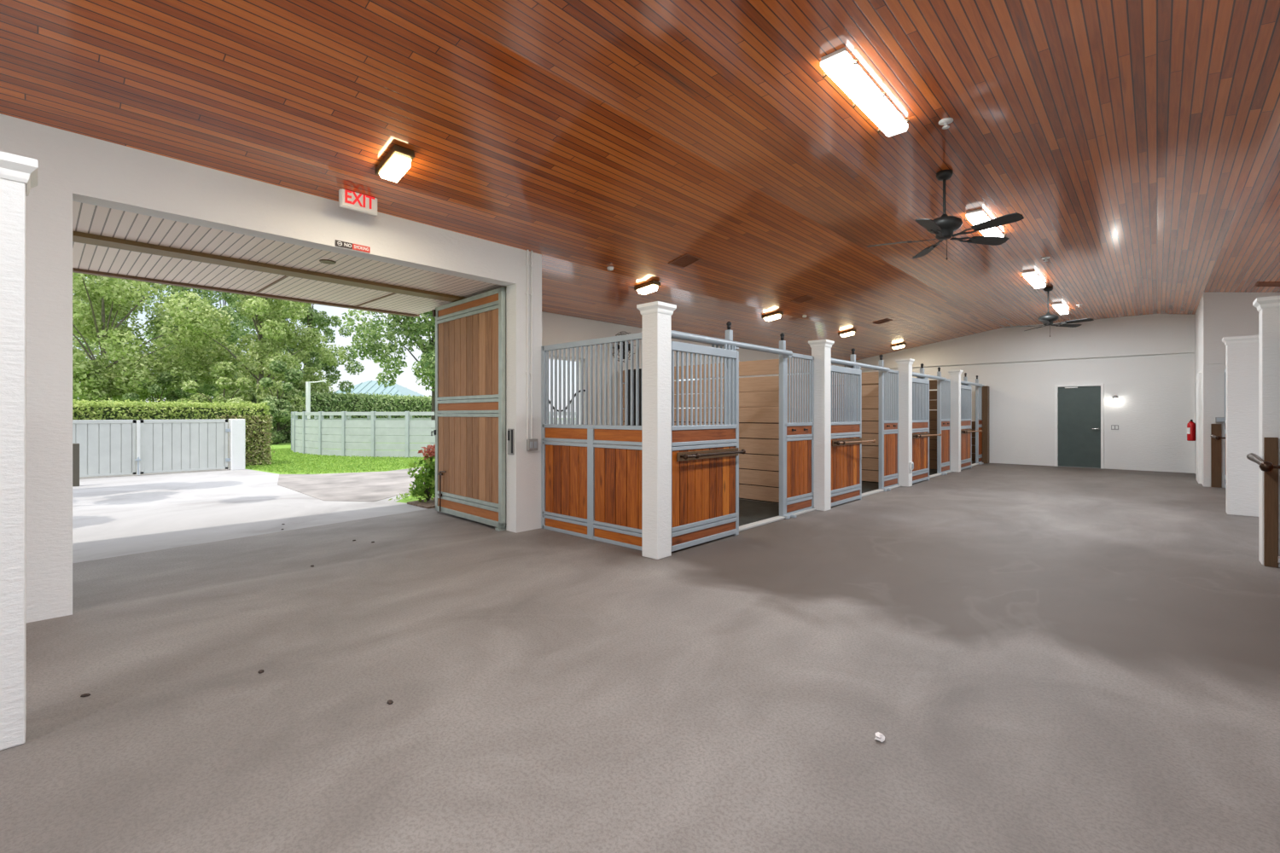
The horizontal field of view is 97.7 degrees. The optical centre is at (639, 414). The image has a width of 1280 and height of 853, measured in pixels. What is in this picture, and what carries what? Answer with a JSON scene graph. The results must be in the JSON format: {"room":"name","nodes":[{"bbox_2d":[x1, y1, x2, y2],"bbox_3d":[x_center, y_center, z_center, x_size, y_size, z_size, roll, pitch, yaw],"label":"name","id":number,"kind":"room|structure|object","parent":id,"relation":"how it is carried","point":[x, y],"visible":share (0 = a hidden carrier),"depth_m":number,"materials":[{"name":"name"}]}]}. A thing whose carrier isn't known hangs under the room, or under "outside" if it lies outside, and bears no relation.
{"room":"farm building","nodes":[
{"label":"farm building","id":0,"kind":"room"},
{"bbox_2d":[72,467,435,563],"bbox_3d":[-11.174,1.556,-1.549,24.700,0.288,30.550,0,0,43],"label":"driveway","id":1,"kind":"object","parent":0,"point":[115,515],"visible":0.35,"depth_m":8.37,"materials":[{"name":"concrete"}]},
{"bbox_2d":[72,443,79,486],"bbox_3d":[-11.144,0.995,11.022,0.130,0.850,0.125,0,0,43],"label":"bollard","id":2,"kind":"object","parent":1,"relation":"on","point":[75,446],"visible":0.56,"depth_m":10.99,"materials":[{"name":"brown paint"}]},
{"bbox_2d":[72,419,230,477],"bbox_3d":[-12.226,0.760,12.238,0.190,1.280,5.360,0,0,43],"label":"gate","id":3,"kind":"object","parent":1,"relation":"on","point":[107,447],"visible":0.78,"depth_m":13.08,"materials":[{"name":"white metal"}]},
{"bbox_2d":[72,397,274,467],"bbox_3d":[-15.236,0.523,10.978,1.709,1.884,13.790,0,0,43],"label":"hedge","id":4,"kind":"object","parent":1,"relation":"on","point":[257,416],"visible":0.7,"depth_m":14.41,"materials":[{"name":"green plant"}]},
{"bbox_2d":[228,418,245,470],"bbox_3d":[-10.359,0.767,14.366,0.320,1.305,0.300,0,0,43],"label":"gate pier","id":5,"kind":"object","parent":1,"relation":"on","point":[237,427],"visible":0.98,"depth_m":14.25,"materials":[{"name":"white paint"}]},
{"bbox_2d":[0,113,541,622],"bbox_3d":[-4.420,-0.550,3.572,0.200,3.900,9.240,0,0,43],"label":"wall","id":6,"kind":"structure","parent":0,"point":[72,166],"depth_m":4.23,"materials":[{"name":"white paint"}]},
{"bbox_2d":[335,239,370,253],"bbox_3d":[-2.704,-1.585,5.268,0.009,0.056,0.310,0,0,43],"label":"no smoking sign","id":7,"kind":"object","parent":6,"relation":"attached to","point":[338,243],"visible":1,"depth_m":5.27,"materials":[{"name":"red plastic"}]},
{"bbox_2d":[430,287,506,531],"bbox_3d":[-2.318,-0.065,7.409,0.107,2.930,1.918,0,0,-45],"label":"barn door","id":8,"kind":"structure","parent":6,"relation":"in","point":[470,433],"depth_m":7.25,"materials":[{"name":"brown wood"}]},
{"bbox_2d":[507,429,514,454],"bbox_3d":[-1.544,0.325,6.673,0.120,0.310,0.022,0,0,43],"label":"latch plate","id":9,"kind":"object","parent":6,"relation":"attached to","point":[510,432],"visible":1,"depth_m":6.66,"materials":[{"name":"grey metal"}]},
{"bbox_2d":[525,250,529,439],"bbox_3d":[-1.351,-0.845,6.720,0.023,2.290,0.044,0,0,43],"label":"conduit","id":10,"kind":"object","parent":6,"relation":"attached to","point":[526,264],"visible":1,"depth_m":6.71,"materials":[{"name":"white metal"}]},
{"bbox_2d":[529,250,533,439],"bbox_3d":[-1.310,-0.845,6.764,0.023,2.290,0.044,0,0,43],"label":"conduit","id":11,"kind":"object","parent":6,"relation":"attached to","point":[531,264],"visible":1,"depth_m":6.75,"materials":[{"name":"grey metal"}]},
{"bbox_2d":[526,438,537,451],"bbox_3d":[-1.300,0.365,6.754,0.058,0.140,0.140,0,0,43],"label":"outlet box","id":12,"kind":"object","parent":6,"relation":"attached to","point":[532,445],"visible":1,"depth_m":6.72,"materials":[{"name":"grey plastic"}]},
{"bbox_2d":[72,200,506,314],"bbox_3d":[-5.692,-1.643,4.516,2.950,0.115,9.300,0,0,43],"label":"ceiling","id":13,"kind":"structure","parent":0,"point":[89,218],"depth_m":5.92,"materials":[{"name":"white wood"}]},
{"bbox_2d":[72,267,419,317],"bbox_3d":[-6.718,-1.657,5.535,0.180,0.205,9.400,0,0,43],"label":"trim","id":14,"kind":"structure","parent":13,"relation":"attached to","point":[75,270],"depth_m":7.06,"materials":[{"name":"wood"}]},
{"bbox_2d":[72,231,466,302],"bbox_3d":[-5.497,-1.565,4.337,0.240,0.040,9.300,0,0,43],"label":"trim","id":15,"kind":"structure","parent":13,"relation":"attached to","point":[81,237],"depth_m":5.80,"materials":[{"name":"wood"}]},
{"bbox_2d":[255,275,288,293],"bbox_3d":[-4.465,-1.579,6.777,1.440,0.014,0.025,0,0,43],"label":"trim","id":16,"kind":"structure","parent":13,"relation":"attached to","point":[284,276],"depth_m":6.75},
{"bbox_2d":[319,259,336,264],"bbox_3d":[-3.232,-1.581,5.783,0.156,0.011,0.156,0,0,43],"label":"recessed light","id":17,"kind":"object","parent":13,"relation":"in","point":[323,261],"visible":1,"depth_m":5.77,"materials":[{"name":"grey metal"}]},
{"bbox_2d":[354,292,395,307],"bbox_3d":[-3.630,-1.579,7.680,1.440,0.014,0.025,0,0,43],"label":"trim","id":18,"kind":"structure","parent":13,"relation":"attached to","point":[392,293],"depth_m":7.66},
{"bbox_2d":[245,442,433,503],"bbox_3d":[-10.691,1.558,29.645,40.040,0.285,23.000,0,0,43],"label":"lawn","id":19,"kind":"structure","parent":0,"point":[280,445],"depth_m":14.83,"materials":[{"name":"green plant"}]},
{"bbox_2d":[122,371,191,403],"bbox_3d":[-23.287,-0.359,27.076,3.162,3.570,3.290,0,0,-24],"label":"shrub","id":20,"kind":"object","parent":19,"relation":"on","point":[154,389],"visible":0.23,"depth_m":26.91,"materials":[{"name":"green plant"}]},
{"bbox_2d":[72,279,263,402],"bbox_3d":[-27.845,-5.395,33.944,9.338,13.636,9.811,0,0,22],"label":"tree","id":21,"kind":"object","parent":19,"relation":"on","point":[208,387],"visible":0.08,"depth_m":33.45,"materials":[{"name":"green plant"}]},
{"bbox_2d":[175,360,270,403],"bbox_3d":[-19.357,-0.543,26.183,3.688,3.937,3.064,0,0,5],"label":"shrub","id":22,"kind":"object","parent":19,"relation":"on","point":[226,369],"visible":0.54,"depth_m":25.65,"materials":[{"name":"green plant"}]},
{"bbox_2d":[162,290,348,412],"bbox_3d":[-19.535,-4.489,28.861,7.075,11.824,7.931,0,0,-4],"label":"tree","id":23,"kind":"object","parent":19,"relation":"on","point":[261,308],"visible":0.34,"depth_m":28.23,"materials":[{"name":"green plant"}]},
{"bbox_2d":[258,360,314,443],"bbox_3d":[-17.559,-0.615,26.857,2.414,4.080,2.813,0,0,18],"label":"shrub","id":24,"kind":"object","parent":19,"relation":"on","point":[280,408],"visible":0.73,"depth_m":26.64,"materials":[{"name":"green plant"}]},
{"bbox_2d":[262,302,365,394],"bbox_3d":[-20.401,-4.184,34.556,4.849,11.214,5.542,0,0,43],"label":"tree","id":25,"kind":"object","parent":19,"relation":"on","point":[314,318],"visible":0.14,"depth_m":35.10,"materials":[{"name":"green plant"}]},
{"bbox_2d":[305,380,326,418],"bbox_3d":[-15.757,-0.129,27.168,1.006,3.098,0.202,0,0,5],"label":"light pole","id":26,"kind":"object","parent":19,"relation":"on","point":[307,383],"visible":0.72,"depth_m":27.13,"materials":[{"name":"white metal"}]},
{"bbox_2d":[226,388,431,443],"bbox_3d":[-16.459,0.028,34.824,3.317,2.987,16.678,0,0,21],"label":"hedge","id":27,"kind":"object","parent":19,"relation":"on","point":[334,402],"visible":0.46,"depth_m":32.08,"materials":[{"name":"green plant"}]},
{"bbox_2d":[341,308,435,443],"bbox_3d":[-8.850,-3.266,24.999,7.436,9.381,7.171,0,0,-3],"label":"tree","id":28,"kind":"object","parent":19,"relation":"on","point":[416,328],"visible":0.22,"depth_m":23.20,"materials":[{"name":"green plant"}]},
{"bbox_2d":[407,497,435,508],"bbox_3d":[-3.044,1.407,9.138,0.920,0.045,1.320,0,0,43],"label":"mulch","id":29,"kind":"object","parent":19,"relation":"on","point":[429,504],"visible":0.29,"depth_m":8.68,"materials":[{"name":"brown soil"}]},
{"bbox_2d":[407,444,435,502],"bbox_3d":[-3.354,0.924,8.986,0.916,1.007,0.732,0,0,43],"label":"bush","id":30,"kind":"object","parent":29,"relation":"on","point":[427,476],"visible":0.56,"depth_m":8.88,"materials":[{"name":"green plant"}]},
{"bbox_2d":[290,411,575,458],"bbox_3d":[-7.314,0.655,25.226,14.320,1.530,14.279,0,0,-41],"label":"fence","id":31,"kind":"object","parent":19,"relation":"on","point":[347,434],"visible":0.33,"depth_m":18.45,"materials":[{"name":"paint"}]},
{"bbox_2d":[277,466,425,501],"bbox_3d":[-6.300,1.503,13.175,4.417,0.194,8.226,0,0,0],"label":"path","id":32,"kind":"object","parent":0,"point":[368,486],"visible":0.44,"depth_m":11.30,"materials":[{"name":"grey concrete"}]},
{"bbox_2d":[0,463,1279,852],"bbox_3d":[3.634,1.525,6.107,12.960,0.250,23.900,0,0,43],"label":"floor","id":33,"kind":"structure","parent":0,"point":[1044,659],"depth_m":2.89,"materials":[{"name":"grey concrete"}]},
{"bbox_2d":[0,151,37,750],"bbox_3d":[-2.758,0.158,2.368,0.277,2.484,0.282,0,0,43],"label":"pillar","id":34,"kind":"structure","parent":33,"relation":"on","point":[18,174],"depth_m":2.35,"materials":[{"name":"white paint"}]},
{"bbox_2d":[80,693,90,697],"bbox_3d":[-2.757,1.395,2.778,0.041,0.011,0.027,0,0,-17],"label":"crumb","id":35,"kind":"object","parent":33,"relation":"on","point":[84,695],"visible":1,"depth_m":2.77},
{"bbox_2d":[386,699,393,704],"bbox_3d":[-1.214,1.395,2.713,0.027,0.011,0.041,0,0,-41],"label":"crumb","id":36,"kind":"object","parent":33,"relation":"on","point":[390,701],"visible":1,"depth_m":2.71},
{"bbox_2d":[541,332,642,551],"bbox_3d":[-0.528,0.278,6.276,1.840,2.245,0.052,0,0,43],"label":"panel","id":37,"kind":"object","parent":33,"relation":"on","point":[592,490],"visible":0.8,"depth_m":6.27,"materials":[{"name":"metal"}]},
{"bbox_2d":[636,301,676,559],"bbox_3d":[0.166,0.158,5.528,0.277,2.484,0.282,0,0,43],"label":"pillar","id":38,"kind":"structure","parent":33,"relation":"on","point":[656,315],"depth_m":5.46,"materials":[{"name":"white paint"}]},
{"bbox_2d":[621,357,808,502],"bbox_3d":[1.121,0.268,9.664,3.980,2.265,0.080,0,0,43],"label":"wall","id":39,"kind":"structure","parent":33,"relation":"on","point":[759,427],"depth_m":8.93,"materials":[{"name":"wood"}]},
{"bbox_2d":[628,368,641,425],"bbox_3d":[-0.119,-0.295,10.709,0.400,1.150,0.060,0,0,43],"label":"rack","id":40,"kind":"object","parent":39,"relation":"attached to","point":[640,369],"visible":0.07,"depth_m":10.68,"materials":[{"name":"black metal"}]},
{"bbox_2d":[671,321,815,531],"bbox_3d":[1.386,0.149,6.912,0.186,2.502,3.460,0,0,43],"label":"stall","id":41,"kind":"object","parent":33,"relation":"on","point":[795,453],"visible":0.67,"depth_m":7.69,"materials":[{"name":"metal"}]},
{"bbox_2d":[671,341,745,552],"bbox_3d":[0.742,0.300,6.030,0.160,2.200,1.270,0,0,43],"label":"door","id":42,"kind":"structure","parent":41,"relation":"attached to","point":[705,477],"depth_m":6.04,"materials":[{"name":"wood"}]},
{"bbox_2d":[738,499,779,526],"bbox_3d":[-0.128,1.391,8.358,3.940,0.017,3.515,0,0,43],"label":"mat","id":43,"kind":"object","parent":33,"relation":"on","point":[749,511],"visible":0.02,"depth_m":7.98,"materials":[{"name":"black rubber"}]},
{"bbox_2d":[738,482,878,503],"bbox_3d":[2.378,1.391,11.066,3.940,0.017,3.585,0,0,43],"label":"mat","id":44,"kind":"object","parent":33,"relation":"on","point":[866,486],"visible":0.02,"depth_m":10.59,"materials":[{"name":"black rubber"}]},
{"bbox_2d":[738,372,884,482],"bbox_3d":[3.651,0.268,12.398,3.980,2.265,0.080,0,0,43],"label":"wall","id":45,"kind":"structure","parent":33,"relation":"on","point":[869,393],"depth_m":11.40,"materials":[{"name":"wood"}]},
{"bbox_2d":[808,339,834,511],"bbox_3d":[2.668,0.158,8.233,0.277,2.484,0.282,0,0,43],"label":"pillar","id":46,"kind":"structure","parent":33,"relation":"on","point":[821,349],"depth_m":8.15,"materials":[{"name":"white paint"}]},
{"bbox_2d":[831,349,901,497],"bbox_3d":[3.888,0.149,9.617,0.186,2.502,3.460,0,0,43],"label":"stall","id":47,"kind":"object","parent":33,"relation":"on","point":[888,379],"visible":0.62,"depth_m":10.45,"materials":[{"name":"grey metal"}]},
{"bbox_2d":[831,365,876,506],"bbox_3d":[3.296,0.300,8.687,0.300,2.200,1.270,0,0,43],"label":"door","id":48,"kind":"structure","parent":47,"relation":"attached to","point":[846,449],"depth_m":8.76,"materials":[{"name":"wood"}]},
{"bbox_2d":[874,732,884,742],"bbox_3d":[1.030,1.385,2.398,0.043,0.034,0.043,0,0,43],"label":"paper scrap","id":49,"kind":"object","parent":33,"relation":"on","point":[879,736],"visible":1,"depth_m":2.39,"materials":[{"name":"white paper"}]},
{"bbox_2d":[834,379,936,469],"bbox_3d":[6.177,0.268,15.129,3.980,2.265,0.080,0,0,43],"label":"wall","id":50,"kind":"structure","parent":33,"relation":"on","point":[933,384],"depth_m":14.00,"materials":[{"name":"wood"}]},
{"bbox_2d":[861,469,936,482],"bbox_3d":[4.906,1.391,13.799,3.940,0.017,3.580,0,0,43],"label":"mat","id":51,"kind":"object","parent":33,"relation":"on","point":[931,472],"visible":0.02,"depth_m":13.21,"materials":[{"name":"black rubber"}]},
{"bbox_2d":[895,358,914,487],"bbox_3d":[5.198,0.158,10.967,0.277,2.484,0.282,0,0,43],"label":"pillar","id":52,"kind":"structure","parent":33,"relation":"on","point":[904,366],"depth_m":10.88,"materials":[{"name":"white paint"}]},
{"bbox_2d":[909,461,913,470],"bbox_3d":[5.288,1.000,10.870,0.050,0.150,0.120,0,0,43],"label":"outlet box","id":53,"kind":"object","parent":52,"relation":"attached to","point":[911,464],"visible":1,"depth_m":10.83,"materials":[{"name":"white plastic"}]},
{"bbox_2d":[912,363,952,478],"bbox_3d":[6.418,0.149,12.351,0.186,2.502,3.460,0,0,43],"label":"stall","id":54,"kind":"object","parent":33,"relation":"on","point":[943,384],"visible":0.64,"depth_m":13.15,"materials":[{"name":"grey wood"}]},
{"bbox_2d":[912,377,941,483],"bbox_3d":[5.826,0.300,11.421,0.300,2.200,1.270,0,0,43],"label":"door","id":55,"kind":"structure","parent":54,"relation":"attached to","point":[920,386],"depth_m":11.55,"materials":[{"name":"brown wood"}]},
{"bbox_2d":[947,369,963,472],"bbox_3d":[7.724,0.158,13.698,0.277,2.484,0.282,0,0,43],"label":"pillar","id":56,"kind":"structure","parent":33,"relation":"on","point":[955,375],"depth_m":13.61,"materials":[{"name":"white paint"}]},
{"bbox_2d":[960,372,984,466],"bbox_3d":[8.944,0.149,15.082,0.186,2.502,3.460,0,0,43],"label":"stall","id":57,"kind":"object","parent":33,"relation":"on","point":[978,386],"visible":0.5,"depth_m":15.72,"materials":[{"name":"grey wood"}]},
{"bbox_2d":[960,384,982,470],"bbox_3d":[8.352,0.300,14.152,0.300,2.200,1.270,0,0,43],"label":"door","id":58,"kind":"structure","parent":57,"relation":"attached to","point":[966,391],"depth_m":14.32,"materials":[{"name":"brown metal"}]},
{"bbox_2d":[982,385,989,463],"bbox_3d":[9.970,0.290,16.122,0.140,2.220,0.270,0,0,43],"label":"end post","id":59,"kind":"object","parent":33,"relation":"on","point":[986,390],"visible":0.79,"depth_m":16.03,"materials":[{"name":"white paint"}]},
{"bbox_2d":[1210,369,1225,488],"bbox_3d":[10.481,0.273,10.050,0.242,2.255,1.790,0,0,43],"label":"stall","id":60,"kind":"object","parent":33,"relation":"on","point":[1218,438],"visible":0.18,"depth_m":10.62,"materials":[{"name":"metal"}]},
{"bbox_2d":[1221,335,1258,517],"bbox_3d":[8.679,0.158,7.562,1.102,2.484,0.282,0,0,43],"label":"pillar","id":61,"kind":"structure","parent":33,"relation":"on","point":[1242,352],"depth_m":7.74,"materials":[{"name":"white paint"}]},
{"bbox_2d":[1252,296,1279,567],"bbox_3d":[5.926,0.158,5.198,0.282,2.484,0.282,0,0,43],"label":"pillar","id":62,"kind":"structure","parent":33,"relation":"on","point":[1268,308],"depth_m":5.16,"materials":[{"name":"white paint"}]},
{"bbox_2d":[1246,453,1279,563],"bbox_3d":[5.427,0.320,4.761,0.237,2.120,1.600,0,0,43],"label":"door","id":63,"kind":"structure","parent":62,"relation":"attached to","point":[1264,466],"depth_m":4.71,"materials":[{"name":"metal"}]},
{"bbox_2d":[1263,437,1278,568],"bbox_3d":[5.806,0.805,5.142,0.085,1.190,0.034,0,0,43],"label":"board","id":64,"kind":"object","parent":62,"relation":"attached to","point":[1271,445],"visible":1,"depth_m":5.13,"materials":[{"name":"brown wood"}]},
{"bbox_2d":[0,0,1279,360],"bbox_3d":[3.660,-2.110,5.980,13.150,0.861,24.150,0,0,43],"label":"ceiling","id":65,"kind":"structure","parent":0,"point":[1136,143],"depth_m":4.60,"materials":[{"name":"brown wood"}]},
{"bbox_2d":[338,188,377,215],"bbox_3d":[-2.581,-1.962,5.129,0.054,0.194,0.330,0,0,43],"label":"exit sign","id":66,"kind":"object","parent":65,"relation":"attached to","point":[349,200],"visible":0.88,"depth_m":5.10,"materials":[{"name":"white plastic"}]},
{"bbox_2d":[374,145,414,182],"bbox_3d":[-2.076,-2.103,4.727,0.399,0.180,0.170,0,0,43],"label":"ceiling lamp","id":67,"kind":"object","parent":65,"relation":"attached to","point":[397,161],"visible":1,"depth_m":4.65,"materials":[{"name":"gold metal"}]},
{"bbox_2d":[607,266,613,270],"bbox_3d":[-0.401,-1.981,7.592,0.090,0.045,0.090,0,0,43],"label":"smoke detector","id":68,"kind":"object","parent":65,"relation":"attached to","point":[609,268],"visible":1,"depth_m":7.56,"materials":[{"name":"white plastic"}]},
{"bbox_2d":[634,280,660,294],"bbox_3d":[0.111,-1.919,8.480,0.402,0.146,0.170,0,0,43],"label":"ceiling lamp","id":69,"kind":"object","parent":65,"relation":"attached to","point":[650,287],"visible":1,"depth_m":8.41,"materials":[{"name":"white plastic"}]},
{"bbox_2d":[668,253,702,268],"bbox_3d":[0.626,-2.137,7.772,0.335,0.082,0.340,0,0,43],"label":"ceiling vent","id":70,"kind":"object","parent":65,"relation":"in","point":[677,262],"visible":1,"depth_m":7.77,"materials":[{"name":"brown metal"}]},
{"bbox_2d":[761,311,783,321],"bbox_3d":[2.658,-1.972,11.232,0.402,0.154,0.170,0,0,43],"label":"ceiling lamp","id":71,"kind":"object","parent":65,"relation":"attached to","point":[776,315],"visible":1,"depth_m":11.16,"materials":[{"name":"white glass"}]},
{"bbox_2d":[790,295,814,303],"bbox_3d":[3.054,-2.162,10.471,0.336,0.075,0.340,0,0,43],"label":"ceiling vent","id":72,"kind":"object","parent":65,"relation":"in","point":[805,298],"visible":1,"depth_m":10.47,"materials":[{"name":"brown metal"}]},
{"bbox_2d":[837,329,856,337],"bbox_3d":[5.172,-2.027,13.947,0.401,0.161,0.170,0,0,43],"label":"ceiling lamp","id":73,"kind":"object","parent":65,"relation":"attached to","point":[848,333],"visible":1,"depth_m":13.88,"materials":[{"name":"white"}]},
{"bbox_2d":[820,46,908,137],"bbox_3d":[1.758,-2.438,4.300,0.259,0.085,1.300,0,0,43],"label":"ceiling light","id":74,"kind":"object","parent":65,"relation":"attached to","point":[840,65],"visible":1,"depth_m":4.15,"materials":[{"name":"white plastic"}]},
{"bbox_2d":[872,318,892,324],"bbox_3d":[5.768,-2.216,13.301,0.337,0.067,0.340,0,0,43],"label":"ceiling vent","id":75,"kind":"object","parent":65,"relation":"in","point":[887,320],"visible":1,"depth_m":13.29,"materials":[{"name":"brown metal"}]},
{"bbox_2d":[890,343,906,349],"bbox_3d":[7.718,-2.042,16.700,0.401,0.164,0.170,0,0,43],"label":"ceiling lamp","id":76,"kind":"object","parent":65,"relation":"attached to","point":[902,345],"visible":1,"depth_m":16.63,"materials":[{"name":"white"}]},
{"bbox_2d":[866,169,1023,260],"bbox_3d":[3.078,-2.025,5.683,1.407,0.910,1.354,0,0,43],"label":"ceiling fan","id":77,"kind":"object","parent":65,"relation":"hanging from","point":[943,227],"visible":1,"depth_m":5.64,"materials":[{"name":"brown metal"}]},
{"bbox_2d":[938,117,953,129],"bbox_3d":[2.583,-2.451,4.721,0.110,0.058,0.110,0,0,43],"label":"sprinkler head","id":78,"kind":"object","parent":65,"relation":"attached to","point":[946,121],"visible":1,"depth_m":4.71},
{"bbox_2d":[964,208,990,225],"bbox_3d":[4.080,-2.438,6.784,0.261,0.085,0.574,0,0,43],"label":"ceiling light","id":79,"kind":"object","parent":65,"relation":"attached to","point":[976,217],"depth_m":6.81,"materials":[{"name":"white plastic"}]},
{"bbox_2d":[979,226,1006,237],"bbox_3d":[4.666,-2.438,7.387,0.218,0.085,0.533,0,0,43],"label":"ceiling light","id":80,"kind":"object","parent":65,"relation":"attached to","point":[995,231],"depth_m":7.38,"materials":[{"name":"white plastic"}]},
{"bbox_2d":[1020,270,1047,289],"bbox_3d":[7.136,-2.438,10.114,0.259,0.085,1.300,0,0,43],"label":"ceiling light","id":81,"kind":"object","parent":65,"relation":"attached to","point":[1031,276],"visible":1,"depth_m":9.96,"materials":[{"name":"white plastic"}]},
{"bbox_2d":[1041,256,1050,261],"bbox_3d":[6.415,-2.451,8.833,0.110,0.058,0.110,0,0,43],"label":"sprinkler head","id":82,"kind":"object","parent":65,"relation":"attached to","point":[1044,258],"visible":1,"depth_m":8.82},
{"bbox_2d":[1003,286,1093,337],"bbox_3d":[7.936,-1.995,10.875,1.407,0.970,1.354,0,0,43],"label":"ceiling fan","id":83,"kind":"object","parent":65,"relation":"hanging from","point":[1048,319],"visible":1,"depth_m":10.85,"materials":[{"name":"brown metal"}]},
{"bbox_2d":[1050,302,1070,314],"bbox_3d":[9.690,-2.438,12.873,0.259,0.085,1.300,0,0,43],"label":"ceiling light","id":84,"kind":"object","parent":65,"relation":"attached to","point":[1060,308],"visible":1,"depth_m":12.66,"materials":[{"name":"white plastic"}]},
{"bbox_2d":[1053,304,1068,314],"bbox_3d":[9.690,-2.424,12.873,0.180,0.057,1.240,0,0,43],"label":"diffuser","id":85,"kind":"object","parent":84,"relation":"attached to","point":[1061,309],"depth_m":12.77,"materials":[{"name":"white plastic"}]},
{"bbox_2d":[1253,282,1279,286],"bbox_3d":[10.948,-2.243,9.625,0.476,0.085,0.400,0,0,43],"label":"ceiling vent","id":86,"kind":"object","parent":65,"relation":"in","point":[1258,284],"visible":1,"depth_m":9.69,"materials":[{"name":"brown wood"}]},
{"bbox_2d":[441,311,844,445],"bbox_3d":[2.791,-0.400,13.118,2.180,3.600,14.850,0,0,43],"label":"wall","id":87,"kind":"structure","parent":0,"point":[556,328],"depth_m":10.57,"materials":[{"name":"white paint"}]},
{"bbox_2d":[548,355,580,424],"bbox_3d":[-1.409,-0.375,10.036,0.080,1.310,0.980,0,0,43],"label":"window","id":88,"kind":"structure","parent":87,"relation":"in","point":[549,356],"depth_m":10.36,"materials":[{"name":"white paint"}]},
{"bbox_2d":[548,389,585,424],"bbox_3d":[-1.318,-0.108,9.943,0.034,0.697,0.954,0,0,43],"label":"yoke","id":89,"kind":"object","parent":87,"relation":"attached to","point":[579,390],"visible":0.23,"depth_m":9.94,"materials":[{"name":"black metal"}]},
{"bbox_2d":[612,331,635,362],"bbox_3d":[-0.248,-1.280,10.628,0.589,0.590,0.335,0,0,43],"label":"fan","id":90,"kind":"object","parent":87,"relation":"attached to","point":[629,345],"visible":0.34,"depth_m":10.55,"materials":[{"name":"black metal"}]},
{"bbox_2d":[855,314,1194,473],"bbox_3d":[11.775,-0.650,14.752,13.150,4.100,0.250,0,0,43],"label":"wall","id":91,"kind":"structure","parent":0,"point":[1147,362],"depth_m":14.62,"materials":[{"name":"white paint"}]},
{"bbox_2d":[1054,384,1103,468],"bbox_3d":[11.644,0.297,14.831,1.020,2.205,0.151,0,0,43],"label":"door","id":92,"kind":"structure","parent":91,"relation":"in","point":[1079,408],"depth_m":14.82,"materials":[{"name":"green paint"}]},
{"bbox_2d":[1111,424,1118,430],"bbox_3d":[12.165,0.330,14.316,0.150,0.120,0.020,0,0,43],"label":"switch plate","id":93,"kind":"object","parent":91,"relation":"attached to","point":[1113,427],"visible":1,"depth_m":14.31,"materials":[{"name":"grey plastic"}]},
{"bbox_2d":[1111,395,1117,402],"bbox_3d":[12.127,-0.399,14.264,0.120,0.189,0.148,0,0,43],"label":"wall lamp","id":94,"kind":"object","parent":91,"relation":"attached to","point":[1114,397],"visible":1,"depth_m":14.22,"materials":[{"name":"grey plastic"}]},
{"bbox_2d":[1194,292,1279,488],"bbox_3d":[13.683,-0.600,10.623,4.340,4.000,3.380,0,0,43],"label":"wall","id":95,"kind":"structure","parent":0,"point":[1218,316],"depth_m":10.76,"materials":[{"name":"white paint"}]},
{"bbox_2d":[1186,419,1196,441],"bbox_3d":[12.570,0.356,12.753,0.163,0.487,0.187,0,0,-12],"label":"fire extinguisher","id":96,"kind":"object","parent":95,"relation":"attached to","point":[1191,427],"visible":1,"depth_m":12.70,"materials":[{"name":"red metal"}]},
{"bbox_2d":[1196,372,1201,483],"bbox_3d":[11.687,0.275,11.693,0.045,2.250,1.040,0,0,43],"label":"trim","id":97,"kind":"structure","parent":95,"relation":"attached to","point":[1199,375],"depth_m":11.32,"materials":[{"name":"white paint"}]},
{"bbox_2d":[1210,424,1221,488],"bbox_3d":[11.076,0.790,10.742,0.140,1.220,0.043,0,0,43],"label":"board","id":98,"kind":"object","parent":95,"relation":"attached to","point":[1216,429],"visible":1,"depth_m":10.73,"materials":[{"name":"brown wood"}]},
{"bbox_2d":[1215,417,1224,422],"bbox_3d":[11.105,0.100,10.685,0.150,0.100,0.081,0,0,43],"label":"junction box","id":99,"kind":"object","parent":95,"relation":"attached to","point":[1217,419],"visible":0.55,"depth_m":10.67,"materials":[{"name":"grey plastic"}]},
{"bbox_3d":[-19.174,1.850,38.175,200.000,0.300,210.000,0,0,43],"label":"ground","id":100,"kind":"structure","parent":0,"visible":0},
{"bbox_2d":[72,359,123,402],"bbox_3d":[-24.618,-0.547,25.844,2.890,3.944,2.783,0,0,43],"label":"shrub","id":101,"kind":"object","parent":100,"relation":"on","point":[112,391],"visible":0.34,"depth_m":25.34,"materials":[{"name":"green plant"}]},
{"bbox_2d":[72,274,127,400],"bbox_3d":[-35.192,-4.411,33.364,7.812,11.669,7.470,0,0,43],"label":"tree","id":102,"kind":"object","parent":100,"relation":"on","point":[74,275],"visible":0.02,"depth_m":32.86,"materials":[{"name":"green plant"}]},
{"bbox_2d":[72,272,228,402],"bbox_3d":[-26.322,-4.575,27.419,9.721,11.996,9.430,0,0,43],"label":"tree","id":103,"kind":"object","parent":100,"relation":"on","point":[111,290],"visible":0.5,"depth_m":26.86,"materials":[{"name":"green plant"}]},
{"bbox_2d":[143,284,291,400],"bbox_3d":[-30.654,-5.789,40.868,10.098,14.424,9.103,0,0,24],"label":"tree","id":104,"kind":"object","parent":100,"relation":"on","point":[237,333],"visible":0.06,"depth_m":38.46,"materials":[{"name":"green plant"}]},
{"bbox_2d":[333,380,423,396],"bbox_3d":[-30.834,-1.183,66.000,10.400,5.766,9.435,0,0,0],"label":"building","id":105,"kind":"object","parent":100,"relation":"on","point":[370,386],"visible":0.21,"depth_m":63.92,"materials":[{"name":"teal paint"}]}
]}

